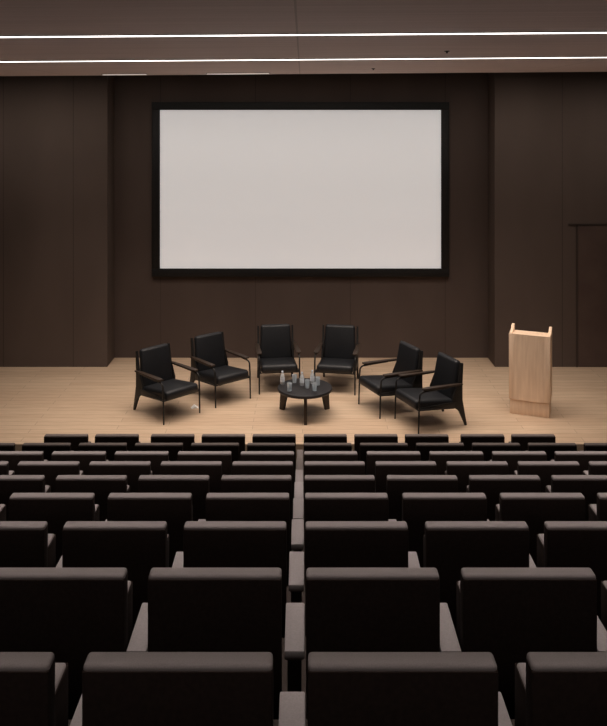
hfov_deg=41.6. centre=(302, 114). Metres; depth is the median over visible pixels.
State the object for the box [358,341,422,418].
lounge armchair
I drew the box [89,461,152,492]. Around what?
seat
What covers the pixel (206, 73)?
recessed light
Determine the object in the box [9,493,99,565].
seat
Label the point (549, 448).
seat
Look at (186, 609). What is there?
seat
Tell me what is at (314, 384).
drinking glass
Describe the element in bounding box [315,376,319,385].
drinking glass
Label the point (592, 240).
door
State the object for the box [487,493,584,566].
seat
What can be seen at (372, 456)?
seat
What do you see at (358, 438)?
seat
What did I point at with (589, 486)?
seat
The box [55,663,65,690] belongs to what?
armrest
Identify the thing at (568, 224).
trim
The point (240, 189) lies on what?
projection screen
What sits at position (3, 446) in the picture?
seat
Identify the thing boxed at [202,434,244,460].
seat
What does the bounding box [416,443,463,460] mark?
seat
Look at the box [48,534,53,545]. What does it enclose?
armrest
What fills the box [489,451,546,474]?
seat
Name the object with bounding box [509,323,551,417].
lectern
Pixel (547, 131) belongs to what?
wall
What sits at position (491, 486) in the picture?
seat
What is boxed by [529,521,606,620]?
seat
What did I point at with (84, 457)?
seat
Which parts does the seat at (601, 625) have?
armrest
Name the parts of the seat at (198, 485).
backrest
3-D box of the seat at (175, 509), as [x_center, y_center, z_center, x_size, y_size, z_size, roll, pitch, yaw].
[-1.067,2.966,5.485,0.649,0.850,0.360,0,0,0]
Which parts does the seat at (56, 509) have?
backrest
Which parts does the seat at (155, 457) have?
backrest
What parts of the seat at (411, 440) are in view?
backrest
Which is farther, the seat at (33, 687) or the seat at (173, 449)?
the seat at (173, 449)
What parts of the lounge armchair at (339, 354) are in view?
leg, armrest, leg, seat frame, seat, backrest, leg, armrest, leg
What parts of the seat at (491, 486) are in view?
backrest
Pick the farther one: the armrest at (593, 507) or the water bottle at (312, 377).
the water bottle at (312, 377)
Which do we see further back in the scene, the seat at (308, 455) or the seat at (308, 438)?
the seat at (308, 438)
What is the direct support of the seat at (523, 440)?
on the floor at (284, 662)
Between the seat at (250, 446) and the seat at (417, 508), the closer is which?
the seat at (417, 508)
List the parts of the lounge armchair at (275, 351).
leg, armrest, leg, backrest, seat frame, seat, leg, armrest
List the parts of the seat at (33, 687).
backrest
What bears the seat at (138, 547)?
on the floor at (284, 662)
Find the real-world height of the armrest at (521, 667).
0.445 m
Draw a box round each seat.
[0,443,14,450]
[0,451,47,474]
[0,461,14,474]
[0,475,50,520]
[0,504,5,520]
[0,521,55,567]
[0,568,132,719]
[0,652,67,725]
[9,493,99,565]
[17,461,83,492]
[22,443,70,460]
[44,434,90,450]
[51,451,108,474]
[55,475,129,520]
[55,521,168,628]
[70,652,272,725]
[78,443,126,460]
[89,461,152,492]
[95,434,139,450]
[105,493,192,567]
[114,451,169,474]
[126,568,281,719]
[134,443,182,460]
[138,475,208,520]
[151,434,194,450]
[160,461,221,492]
[172,521,286,637]
[177,451,231,474]
[191,443,238,462]
[198,493,289,585]
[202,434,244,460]
[221,475,291,550]
[232,461,292,518]
[240,451,293,498]
[247,443,294,484]
[252,434,295,469]
[278,652,497,725]
[284,568,439,718]
[288,521,407,636]
[291,493,388,551]
[293,475,374,550]
[294,461,364,497]
[295,451,357,481]
[296,443,351,469]
[297,434,346,459]
[352,434,397,460]
[360,443,407,474]
[367,451,420,477]
[375,461,436,492]
[387,475,457,520]
[389,493,486,567]
[405,434,448,450]
[408,521,528,630]
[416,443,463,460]
[428,451,483,474]
[440,568,596,719]
[445,461,507,492]
[459,434,504,450]
[466,475,540,520]
[472,443,520,460]
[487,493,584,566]
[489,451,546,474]
[498,652,606,725]
[509,434,555,450]
[514,461,579,492]
[528,443,576,460]
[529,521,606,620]
[545,475,606,520]
[550,451,606,474]
[583,461,606,474]
[584,443,606,450]
[588,493,606,520]
[597,581,606,651]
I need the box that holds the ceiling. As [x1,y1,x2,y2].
[0,0,606,75]
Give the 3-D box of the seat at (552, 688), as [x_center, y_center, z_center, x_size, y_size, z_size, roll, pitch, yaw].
[0.949,2.035,2.500,0.740,0.850,0.360,0,0,0]
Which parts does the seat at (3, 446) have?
backrest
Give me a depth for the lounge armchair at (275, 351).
13.22 m
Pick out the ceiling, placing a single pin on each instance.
(17, 17)
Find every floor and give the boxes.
[0,358,606,481]
[68,482,514,725]
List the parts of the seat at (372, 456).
backrest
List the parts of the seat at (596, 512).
backrest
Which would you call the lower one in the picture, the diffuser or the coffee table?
the coffee table
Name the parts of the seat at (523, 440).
backrest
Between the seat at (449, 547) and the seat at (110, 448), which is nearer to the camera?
the seat at (449, 547)
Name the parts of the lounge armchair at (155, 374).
leg, armrest, leg, backrest, seat frame, seat, leg, armrest, leg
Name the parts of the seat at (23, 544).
backrest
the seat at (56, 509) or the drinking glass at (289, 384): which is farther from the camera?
the drinking glass at (289, 384)
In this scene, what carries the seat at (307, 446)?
on the floor at (284, 662)
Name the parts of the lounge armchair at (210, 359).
leg, armrest, leg, backrest, seat frame, seat, leg, armrest, leg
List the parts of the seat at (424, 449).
backrest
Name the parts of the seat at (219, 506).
backrest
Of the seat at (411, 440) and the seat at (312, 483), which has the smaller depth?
the seat at (312, 483)
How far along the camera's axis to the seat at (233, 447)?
9.30 m
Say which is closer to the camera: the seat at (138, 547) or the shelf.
the seat at (138, 547)
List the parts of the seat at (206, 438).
backrest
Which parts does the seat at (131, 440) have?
backrest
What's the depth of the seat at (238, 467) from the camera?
7.31 m
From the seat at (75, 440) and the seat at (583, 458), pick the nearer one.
the seat at (583, 458)
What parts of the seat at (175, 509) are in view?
backrest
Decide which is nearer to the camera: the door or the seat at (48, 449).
the seat at (48, 449)
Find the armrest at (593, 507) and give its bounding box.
[590,504,596,514]
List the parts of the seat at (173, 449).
backrest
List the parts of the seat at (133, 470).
backrest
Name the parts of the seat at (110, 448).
backrest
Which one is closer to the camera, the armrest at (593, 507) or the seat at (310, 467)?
the armrest at (593, 507)
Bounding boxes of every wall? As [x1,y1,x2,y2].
[0,75,113,366]
[114,73,487,357]
[488,72,606,366]
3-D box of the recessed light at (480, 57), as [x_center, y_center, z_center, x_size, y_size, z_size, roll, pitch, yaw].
[0.000,-0.644,9.290,15.800,0.025,0.079,0,0,0]
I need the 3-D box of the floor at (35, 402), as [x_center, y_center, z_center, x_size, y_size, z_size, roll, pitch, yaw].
[0.000,4.840,12.700,16.000,0.880,4.000,0,0,0]
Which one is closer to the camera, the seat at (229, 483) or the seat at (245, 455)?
the seat at (229, 483)
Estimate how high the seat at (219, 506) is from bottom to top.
0.850 m
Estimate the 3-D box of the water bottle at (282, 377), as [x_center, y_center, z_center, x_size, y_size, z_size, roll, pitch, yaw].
[-0.297,3.900,11.874,0.067,0.200,0.067,0,0,0]
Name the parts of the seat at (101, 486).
backrest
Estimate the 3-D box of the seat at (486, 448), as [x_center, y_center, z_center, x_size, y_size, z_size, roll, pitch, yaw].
[2.213,4.261,9.465,0.649,0.850,0.360,0,0,0]
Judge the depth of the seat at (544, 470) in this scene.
7.31 m
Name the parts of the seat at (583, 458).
backrest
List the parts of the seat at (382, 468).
backrest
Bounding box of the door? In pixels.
[578,226,606,366]
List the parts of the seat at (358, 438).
backrest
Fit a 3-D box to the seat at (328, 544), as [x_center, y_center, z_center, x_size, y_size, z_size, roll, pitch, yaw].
[0.248,2.653,4.490,0.649,0.850,0.360,0,0,0]
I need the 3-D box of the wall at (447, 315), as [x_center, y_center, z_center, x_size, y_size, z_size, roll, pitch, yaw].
[-0.025,1.400,14.600,6.770,6.000,0.200,0,0,0]
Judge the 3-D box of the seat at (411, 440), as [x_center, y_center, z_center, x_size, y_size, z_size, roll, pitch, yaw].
[1.558,4.555,10.460,0.649,0.850,0.360,0,0,0]
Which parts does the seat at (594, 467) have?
backrest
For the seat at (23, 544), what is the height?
0.850 m
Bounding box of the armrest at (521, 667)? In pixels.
[517,663,525,688]
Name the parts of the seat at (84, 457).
backrest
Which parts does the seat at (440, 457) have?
backrest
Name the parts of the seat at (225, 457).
backrest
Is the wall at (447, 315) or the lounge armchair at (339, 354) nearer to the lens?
the lounge armchair at (339, 354)
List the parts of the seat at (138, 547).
armrest, backrest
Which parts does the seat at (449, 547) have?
armrest, backrest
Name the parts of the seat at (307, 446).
armrest, backrest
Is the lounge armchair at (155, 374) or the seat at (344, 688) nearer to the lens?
the seat at (344, 688)
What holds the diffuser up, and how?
attached to the recessed light at (206, 73)
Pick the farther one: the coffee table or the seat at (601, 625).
the coffee table
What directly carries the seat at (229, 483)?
on the floor at (284, 662)
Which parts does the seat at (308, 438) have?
armrest, backrest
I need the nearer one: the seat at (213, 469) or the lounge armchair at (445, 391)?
the seat at (213, 469)
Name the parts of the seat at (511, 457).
backrest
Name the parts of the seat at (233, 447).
backrest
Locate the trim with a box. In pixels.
[568,224,606,366]
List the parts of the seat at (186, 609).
armrest, backrest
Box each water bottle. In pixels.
[280,371,284,384]
[300,372,303,385]
[310,370,314,383]
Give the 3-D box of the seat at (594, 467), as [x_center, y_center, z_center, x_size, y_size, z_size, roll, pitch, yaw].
[2.914,3.615,7.475,0.740,0.850,0.360,0,0,0]
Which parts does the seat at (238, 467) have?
backrest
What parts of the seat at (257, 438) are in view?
backrest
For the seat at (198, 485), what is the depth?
6.32 m
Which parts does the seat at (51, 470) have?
backrest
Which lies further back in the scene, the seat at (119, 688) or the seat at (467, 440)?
the seat at (467, 440)
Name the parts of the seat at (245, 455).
backrest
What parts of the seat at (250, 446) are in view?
backrest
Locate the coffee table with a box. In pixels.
[277,378,331,424]
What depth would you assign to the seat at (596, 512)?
5.35 m
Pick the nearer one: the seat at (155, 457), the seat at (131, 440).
the seat at (155, 457)
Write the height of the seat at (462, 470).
0.850 m
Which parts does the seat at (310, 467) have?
armrest, backrest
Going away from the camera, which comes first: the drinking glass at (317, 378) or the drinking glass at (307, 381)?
the drinking glass at (307, 381)
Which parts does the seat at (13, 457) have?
backrest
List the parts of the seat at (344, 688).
armrest, backrest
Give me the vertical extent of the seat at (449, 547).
0.850 m
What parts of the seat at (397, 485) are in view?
backrest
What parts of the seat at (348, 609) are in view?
armrest, backrest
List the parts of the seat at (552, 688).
armrest, backrest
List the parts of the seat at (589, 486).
backrest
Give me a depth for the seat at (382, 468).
7.31 m
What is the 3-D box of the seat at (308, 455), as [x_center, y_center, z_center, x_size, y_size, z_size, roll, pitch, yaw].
[0.248,3.941,8.470,0.649,0.850,0.360,0,0,0]
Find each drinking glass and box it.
[287,382,291,391]
[292,374,296,382]
[305,379,309,388]
[312,382,316,390]
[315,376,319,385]
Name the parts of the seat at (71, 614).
backrest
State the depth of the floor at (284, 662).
4.00 m
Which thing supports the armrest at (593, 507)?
on the seat at (596, 512)
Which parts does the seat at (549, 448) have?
backrest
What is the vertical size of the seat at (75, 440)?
0.850 m
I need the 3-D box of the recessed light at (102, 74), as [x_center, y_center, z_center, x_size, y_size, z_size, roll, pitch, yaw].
[-2.735,-0.623,12.300,0.690,0.014,0.104,0,0,0]
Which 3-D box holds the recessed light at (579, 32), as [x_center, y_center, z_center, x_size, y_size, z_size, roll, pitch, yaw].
[0.000,-0.644,6.420,15.800,0.025,0.079,0,0,0]
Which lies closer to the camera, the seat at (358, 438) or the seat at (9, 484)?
the seat at (9, 484)
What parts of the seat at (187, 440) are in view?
backrest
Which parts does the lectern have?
panel, panel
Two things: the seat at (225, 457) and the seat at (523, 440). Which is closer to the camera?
the seat at (225, 457)
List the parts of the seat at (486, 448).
backrest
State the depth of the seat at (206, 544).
4.33 m
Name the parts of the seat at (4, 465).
backrest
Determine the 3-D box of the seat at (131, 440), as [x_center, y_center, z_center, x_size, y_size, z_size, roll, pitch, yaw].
[-2.442,4.555,10.460,0.649,0.850,0.360,0,0,0]
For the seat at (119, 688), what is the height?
0.850 m
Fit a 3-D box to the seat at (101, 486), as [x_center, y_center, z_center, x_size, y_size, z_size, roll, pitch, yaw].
[-1.722,3.295,6.480,0.649,0.850,0.360,0,0,0]
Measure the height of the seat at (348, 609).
0.850 m
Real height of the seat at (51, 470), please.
0.850 m
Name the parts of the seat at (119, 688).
armrest, backrest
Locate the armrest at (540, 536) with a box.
[538,534,543,544]
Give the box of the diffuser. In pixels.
[233,73,268,73]
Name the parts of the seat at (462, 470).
backrest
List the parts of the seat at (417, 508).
backrest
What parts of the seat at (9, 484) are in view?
backrest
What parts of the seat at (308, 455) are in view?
armrest, backrest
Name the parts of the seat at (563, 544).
armrest, backrest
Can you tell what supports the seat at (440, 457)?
on the floor at (284, 662)
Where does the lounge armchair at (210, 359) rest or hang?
on the floor at (35, 402)
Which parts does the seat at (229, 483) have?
backrest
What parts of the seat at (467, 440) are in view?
backrest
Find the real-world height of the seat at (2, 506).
0.850 m
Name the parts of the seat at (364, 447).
backrest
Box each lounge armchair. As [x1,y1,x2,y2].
[133,343,199,424]
[190,332,250,407]
[255,324,300,394]
[314,324,359,394]
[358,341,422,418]
[394,352,466,433]
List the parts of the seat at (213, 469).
backrest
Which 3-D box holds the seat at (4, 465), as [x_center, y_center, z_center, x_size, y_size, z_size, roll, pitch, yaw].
[-3.031,3.615,7.475,0.649,0.850,0.360,0,0,0]
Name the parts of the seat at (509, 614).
armrest, backrest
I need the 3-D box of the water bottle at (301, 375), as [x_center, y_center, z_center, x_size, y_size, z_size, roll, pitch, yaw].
[-0.007,3.900,11.830,0.067,0.200,0.067,0,0,9]
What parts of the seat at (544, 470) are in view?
backrest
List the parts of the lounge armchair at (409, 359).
leg, armrest, seat, seat frame, leg, armrest, backrest, leg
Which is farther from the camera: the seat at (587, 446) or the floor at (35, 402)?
the floor at (35, 402)
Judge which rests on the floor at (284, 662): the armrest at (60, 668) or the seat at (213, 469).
the seat at (213, 469)
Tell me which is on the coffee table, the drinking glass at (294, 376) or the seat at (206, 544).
the drinking glass at (294, 376)
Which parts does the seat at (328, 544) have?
armrest, backrest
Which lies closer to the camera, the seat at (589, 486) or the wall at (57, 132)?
the seat at (589, 486)
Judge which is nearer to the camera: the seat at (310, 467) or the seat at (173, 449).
the seat at (310, 467)
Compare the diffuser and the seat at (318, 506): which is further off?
the diffuser
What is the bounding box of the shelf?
[513,330,547,335]
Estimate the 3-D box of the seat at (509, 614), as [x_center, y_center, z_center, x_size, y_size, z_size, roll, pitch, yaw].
[0.903,2.345,3.495,0.649,0.850,0.360,0,0,0]
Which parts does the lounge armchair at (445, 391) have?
leg, armrest, seat, seat frame, leg, armrest, backrest, leg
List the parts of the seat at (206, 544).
armrest, backrest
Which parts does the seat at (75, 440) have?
backrest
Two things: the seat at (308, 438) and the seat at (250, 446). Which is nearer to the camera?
the seat at (250, 446)
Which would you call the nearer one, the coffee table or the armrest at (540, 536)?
the armrest at (540, 536)
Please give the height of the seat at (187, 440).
0.850 m
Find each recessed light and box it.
[0,31,606,37]
[0,57,606,61]
[102,74,146,74]
[206,73,269,73]
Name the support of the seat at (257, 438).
on the floor at (284, 662)
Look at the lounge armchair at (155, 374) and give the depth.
11.87 m
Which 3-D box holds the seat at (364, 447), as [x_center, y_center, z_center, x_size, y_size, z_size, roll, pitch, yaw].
[0.903,4.261,9.465,0.649,0.850,0.360,0,0,0]
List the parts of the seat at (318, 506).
armrest, backrest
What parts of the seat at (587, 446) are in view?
backrest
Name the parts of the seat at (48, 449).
backrest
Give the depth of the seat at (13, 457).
8.30 m
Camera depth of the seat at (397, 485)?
6.32 m
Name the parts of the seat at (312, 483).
armrest, backrest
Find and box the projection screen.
[152,102,448,276]
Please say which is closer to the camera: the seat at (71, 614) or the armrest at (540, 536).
the seat at (71, 614)
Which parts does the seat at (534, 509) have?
backrest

